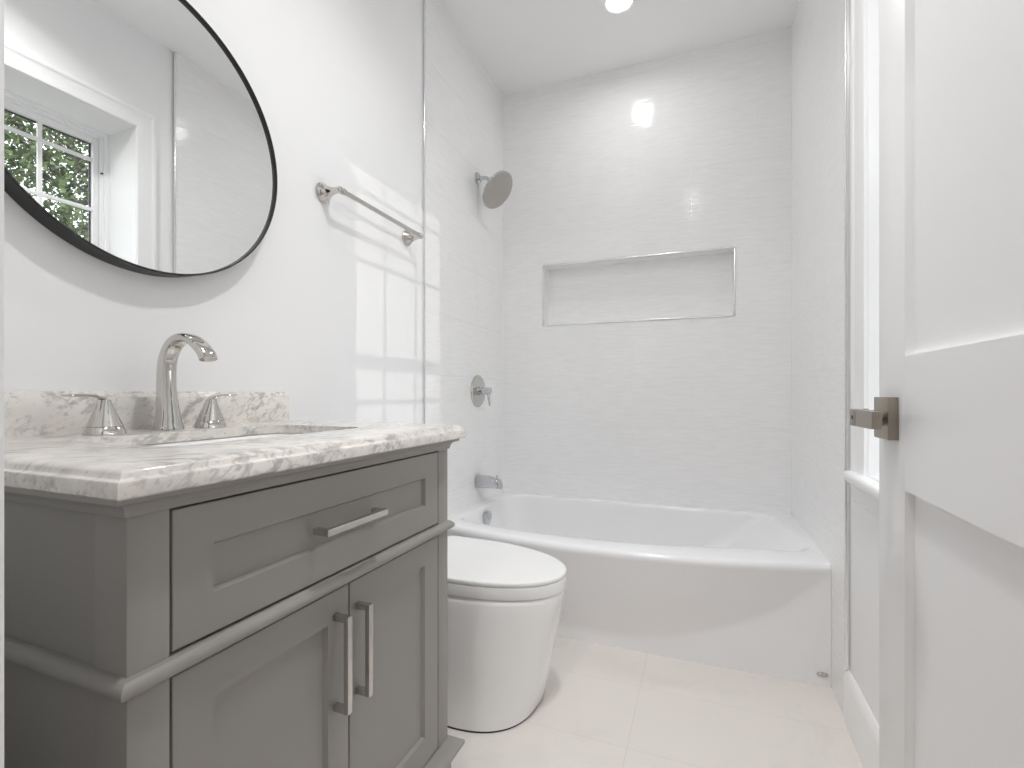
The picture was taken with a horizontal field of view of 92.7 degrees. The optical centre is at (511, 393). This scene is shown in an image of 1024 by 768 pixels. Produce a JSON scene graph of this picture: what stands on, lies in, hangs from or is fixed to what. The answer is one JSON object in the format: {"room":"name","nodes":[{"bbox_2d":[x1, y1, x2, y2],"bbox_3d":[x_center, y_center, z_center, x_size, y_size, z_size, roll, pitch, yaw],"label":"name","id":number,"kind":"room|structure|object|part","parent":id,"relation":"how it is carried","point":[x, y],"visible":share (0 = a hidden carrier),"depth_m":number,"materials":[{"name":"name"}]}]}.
{"room":"bathroom","nodes":[
{"label":"bathroom","id":0,"kind":"room"},
{"bbox_2d":[4,0,502,514],"bbox_3d":[-0.587,-0.402,1.860,0.204,2.767,2.891,0,0,22],"label":"wall","id":1,"kind":"structure","parent":0,"point":[326,311],"depth_m":1.60,"materials":[{"name":"white paint"}]},
{"bbox_2d":[4,0,276,277],"bbox_3d":[-0.776,-0.574,1.047,0.046,0.633,0.633,0,0,22],"label":"mirror","id":2,"kind":"object","parent":1,"relation":"attached to","point":[134,135],"visible":1,"depth_m":1.01,"materials":[{"name":"black metal"}]},
{"bbox_2d":[4,391,288,437],"bbox_3d":[-0.787,0.036,1.051,0.019,0.080,0.762,0,0,22],"label":"backsplash","id":3,"kind":"structure","parent":1,"relation":"attached to","point":[26,413],"depth_m":0.99,"materials":[{"name":"white stone"}]},
{"bbox_2d":[315,182,423,245],"bbox_3d":[-0.479,-0.634,1.757,0.078,0.068,0.533,0,0,22],"label":"towel bar","id":4,"kind":"object","parent":1,"relation":"attached to","point":[324,193],"visible":1,"depth_m":1.62,"materials":[{"name":"silver metal"}]},
{"bbox_3d":[-0.566,-0.637,1.538,0.078,0.063,0.063,0,0,22],"label":"post","id":5,"kind":"part","parent":4,"relation":"part of","materials":[{"name":"silver metal"}]},
{"bbox_3d":[-0.393,-0.632,1.976,0.078,0.063,0.063,0,0,22],"label":"post","id":6,"kind":"part","parent":4,"relation":"part of","materials":[{"name":"silver metal"}]},
{"bbox_2d":[423,0,424,423],"bbox_3d":[-0.379,-0.478,2.110,0.008,2.611,0.010,0,0,22],"label":"trim","id":7,"kind":"structure","parent":1,"relation":"attached to","point":[423,0],"depth_m":2.11,"materials":[{"name":"silver metal"}]},
{"bbox_2d":[471,375,491,406],"bbox_3d":[-0.147,-0.012,2.591,0.079,0.169,0.169,0,0,22],"label":"shower valve","id":8,"kind":"object","parent":1,"relation":"attached to","point":[478,389],"visible":1,"depth_m":2.58,"materials":[{"name":"silver metal"}]},
{"bbox_3d":[-0.178,-0.012,2.604,0.011,0.169,0.169,0,0,22],"label":"plate","id":9,"kind":"part","parent":8,"relation":"part of","materials":[{"name":"silver metal"}]},
{"bbox_2d":[475,475,502,488],"bbox_3d":[-0.119,0.466,2.580,0.139,0.075,0.069,0,0,22],"label":"tub spout","id":10,"kind":"object","parent":1,"relation":"attached to","point":[481,481],"visible":1,"depth_m":2.56,"materials":[{"name":"silver metal"}]},
{"bbox_2d":[475,170,512,208],"bbox_3d":[-0.098,-1.080,2.567,0.188,0.196,0.205,0,0,22],"label":"shower","id":11,"kind":"object","parent":1,"relation":"attached to","point":[498,187],"visible":1,"depth_m":2.55,"materials":[{"name":"silver metal"}]},
{"bbox_3d":[-0.137,-1.117,2.587,0.100,0.075,0.021,0,0,22],"label":"arm","id":12,"kind":"part","parent":11,"relation":"part of","materials":[{"name":"silver metal"}]},
{"bbox_2d":[438,0,797,95],"bbox_3d":[0.256,-1.860,1.550,2.200,0.150,2.951,0,0,22],"label":"ceiling","id":13,"kind":"structure","parent":0,"point":[522,45],"depth_m":2.40,"materials":[{"name":"white paint"}]},
{"bbox_2d":[603,0,634,13],"bbox_3d":[0.488,-1.782,2.228,0.140,0.005,0.140,0,0,22],"label":"recessed light","id":14,"kind":"object","parent":13,"relation":"in","point":[611,6],"visible":1,"depth_m":2.25,"materials":[{"name":"white paint"}]},
{"bbox_2d":[503,27,791,513],"bbox_3d":[0.790,-0.402,2.737,1.724,2.767,0.250,0,0,22],"label":"wall","id":15,"kind":"structure","parent":0,"point":[690,150],"depth_m":2.63,"materials":[{"name":"white tile"}]},
{"bbox_2d":[542,246,735,325],"bbox_3d":[0.654,-0.567,2.656,1.024,0.356,0.007,0,0,22],"label":"trim","id":16,"kind":"structure","parent":15,"relation":"attached to","point":[728,247],"depth_m":2.63,"materials":[{"name":"white tile"}]},
{"bbox_2d":[447,636,862,767],"bbox_3d":[0.245,1.042,1.522,2.200,0.120,3.011,0,0,22],"label":"floor","id":17,"kind":"structure","parent":0,"point":[600,706],"depth_m":1.47,"materials":[{"name":"beige tile"}]},
{"bbox_2d":[4,439,464,767],"bbox_3d":[-0.525,0.545,0.938,0.587,0.874,0.756,0,0,22],"label":"vanity cabinet","id":18,"kind":"object","parent":17,"relation":"on","point":[293,618],"visible":0.92,"depth_m":0.64,"materials":[{"name":"grey paint"}]},
{"bbox_3d":[-0.534,0.313,0.941,0.568,0.021,0.721,0,0,22],"label":"waist moulding","id":19,"kind":"part","parent":18,"relation":"part of","materials":[{"name":"grey paint"}]},
{"bbox_3d":[-0.530,0.120,0.940,0.576,0.023,0.737,0,0,22],"label":"cornice","id":20,"kind":"part","parent":18,"relation":"part of","materials":[{"name":"grey paint"}]},
{"bbox_2d":[4,420,465,500],"bbox_3d":[-0.524,0.092,0.947,0.584,0.032,0.762,0,0,22],"label":"countertop","id":21,"kind":"structure","parent":18,"relation":"on","point":[117,467],"depth_m":0.65,"materials":[{"name":"white stone"}]},
{"bbox_2d":[60,333,237,435],"bbox_3d":[-0.679,-0.023,0.988,0.155,0.202,0.335,0,0,22],"label":"faucet","id":22,"kind":"object","parent":21,"relation":"on","point":[104,419],"visible":1,"depth_m":1.01,"materials":[{"name":"silver metal"}]},
{"bbox_3d":[-0.766,0.017,0.879,0.027,0.033,0.069,0,0,22],"label":"lever","id":23,"kind":"part","parent":22,"relation":"part of","materials":[{"name":"silver metal"}]},
{"bbox_3d":[-0.755,0.044,0.907,0.058,0.064,0.061,0,0,22],"label":"handle","id":24,"kind":"part","parent":22,"relation":"part of","materials":[{"name":"silver metal"}]},
{"bbox_3d":[-0.673,-0.023,1.006,0.155,0.202,0.054,0,0,22],"label":"spout","id":25,"kind":"part","parent":22,"relation":"part of","materials":[{"name":"silver metal"}]},
{"bbox_3d":[-0.679,0.044,1.100,0.058,0.064,0.061,0,0,22],"label":"handle","id":26,"kind":"part","parent":22,"relation":"part of","materials":[{"name":"silver metal"}]},
{"bbox_3d":[-0.668,0.017,1.127,0.027,0.033,0.069,0,0,22],"label":"lever","id":27,"kind":"part","parent":22,"relation":"part of","materials":[{"name":"silver metal"}]},
{"bbox_2d":[143,433,299,445],"bbox_3d":[-0.528,0.166,0.939,0.296,0.138,0.466,0,0,22],"label":"sink","id":28,"kind":"object","parent":21,"relation":"in","point":[203,441],"visible":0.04,"depth_m":1.05,"materials":[{"name":"white ceramic"}]},
{"bbox_3d":[-0.345,0.571,0.705,0.019,0.486,0.300,0,0,22],"label":"door","id":29,"kind":"part","parent":18,"relation":"part of","materials":[{"name":"grey paint"}]},
{"bbox_3d":[-0.289,0.217,0.846,0.019,0.163,0.602,0,0,22],"label":"drawer","id":30,"kind":"part","parent":18,"relation":"part of","materials":[{"name":"grey paint"}]},
{"bbox_3d":[-0.279,0.445,0.805,0.031,0.160,0.011,0,0,22],"label":"bar pull","id":31,"kind":"part","parent":18,"relation":"part of","materials":[{"name":"silver metal"}]},
{"bbox_3d":[-0.269,0.216,0.829,0.031,0.011,0.154,0,0,22],"label":"bar pull","id":32,"kind":"part","parent":18,"relation":"part of","materials":[{"name":"silver metal"}]},
{"bbox_3d":[-0.259,0.447,0.855,0.031,0.160,0.011,0,0,22],"label":"bar pull","id":33,"kind":"part","parent":18,"relation":"part of","materials":[{"name":"silver metal"}]},
{"bbox_3d":[-0.234,0.571,0.987,0.019,0.486,0.300,0,0,22],"label":"door","id":34,"kind":"part","parent":18,"relation":"part of","materials":[{"name":"grey paint"}]},
{"bbox_2d":[447,536,566,732],"bbox_3d":[-0.166,0.634,1.645,0.722,0.695,0.408,0,0,22],"label":"toilet","id":35,"kind":"object","parent":17,"relation":"on","point":[505,600],"visible":0.58,"depth_m":1.42,"materials":[{"name":"white ceramic"}]},
{"bbox_3d":[-0.087,0.580,1.617,0.556,0.037,0.393,0,0,22],"label":"seat","id":36,"kind":"part","parent":35,"relation":"part of","materials":[{"name":"white plastic"}]},
{"bbox_3d":[-0.087,0.552,1.617,0.556,0.017,0.393,0,0,22],"label":"lid","id":37,"kind":"part","parent":35,"relation":"part of","materials":[{"name":"white plastic"}]},
{"bbox_2d":[447,491,830,687],"bbox_3d":[0.483,0.775,2.223,1.519,0.414,0.931,0,0,22],"label":"bathtub","id":38,"kind":"object","parent":17,"relation":"on","point":[741,590],"visible":0.77,"depth_m":1.80,"materials":[{"name":"white ceramic"}]},
{"bbox_3d":[-0.124,0.640,2.502,0.024,0.077,0.076,0,0,22],"label":"overflow plate","id":39,"kind":"part","parent":38,"relation":"part of","materials":[{"name":"silver metal"}]},
{"bbox_2d":[792,0,878,724],"bbox_3d":[1.014,-0.402,1.122,0.276,2.767,2.691,0,0,22],"label":"wall","id":40,"kind":"structure","parent":0,"point":[818,26],"depth_m":1.72,"materials":[{"name":"white paint"}]},
{"bbox_2d":[845,0,849,669],"bbox_3d":[1.006,-0.478,1.464,0.014,2.611,0.009,0,0,22],"label":"trim","id":41,"kind":"structure","parent":40,"relation":"attached to","point":[847,2],"depth_m":1.46,"materials":[{"name":"silver metal"}]},
{"bbox_2d":[843,0,878,521],"bbox_3d":[0.909,-0.539,0.904,0.301,1.698,0.926,0,0,22],"label":"window","id":42,"kind":"structure","parent":40,"relation":"in","point":[864,14],"depth_m":1.29,"materials":[{"name":"white paint"}]},
{"bbox_3d":[0.796,-0.584,0.948,0.022,1.608,0.918,0,0,22],"label":"casing","id":43,"kind":"part","parent":42,"relation":"part of","materials":[{"name":"white paint"}]},
{"bbox_2d":[844,670,878,767],"bbox_3d":[0.723,0.904,0.754,0.016,0.155,1.523,0,0,22],"label":"baseboard","id":44,"kind":"structure","parent":40,"relation":"attached to","point":[861,724],"depth_m":1.31,"materials":[{"name":"white paint"}]},
{"bbox_3d":[-0.304,-0.401,0.260,1.604,2.767,0.120,0,0,22],"label":"wall","id":45,"kind":"structure","parent":0,"visible":0},
{"bbox_2d":[0,0,3,767],"bbox_3d":[-0.009,-0.118,0.218,0.983,2.200,0.018,0,0,22],"label":"trim","id":46,"kind":"structure","parent":45,"relation":"attached to","point":[1,1],"depth_m":0.38,"materials":[{"name":"white paint"}]},
{"bbox_2d":[850,0,1023,767],"bbox_3d":[0.490,-0.074,0.446,0.140,2.088,0.807,0,0,22],"label":"door","id":47,"kind":"structure","parent":45,"relation":"in","point":[947,416],"depth_m":0.61,"materials":[{"name":"white paint"}]},
{"bbox_3d":[0.543,0.039,0.752,0.013,0.027,0.115,0,0,22],"label":"lever","id":48,"kind":"part","parent":47,"relation":"part of","materials":[{"name":"silver metal"}]}
]}

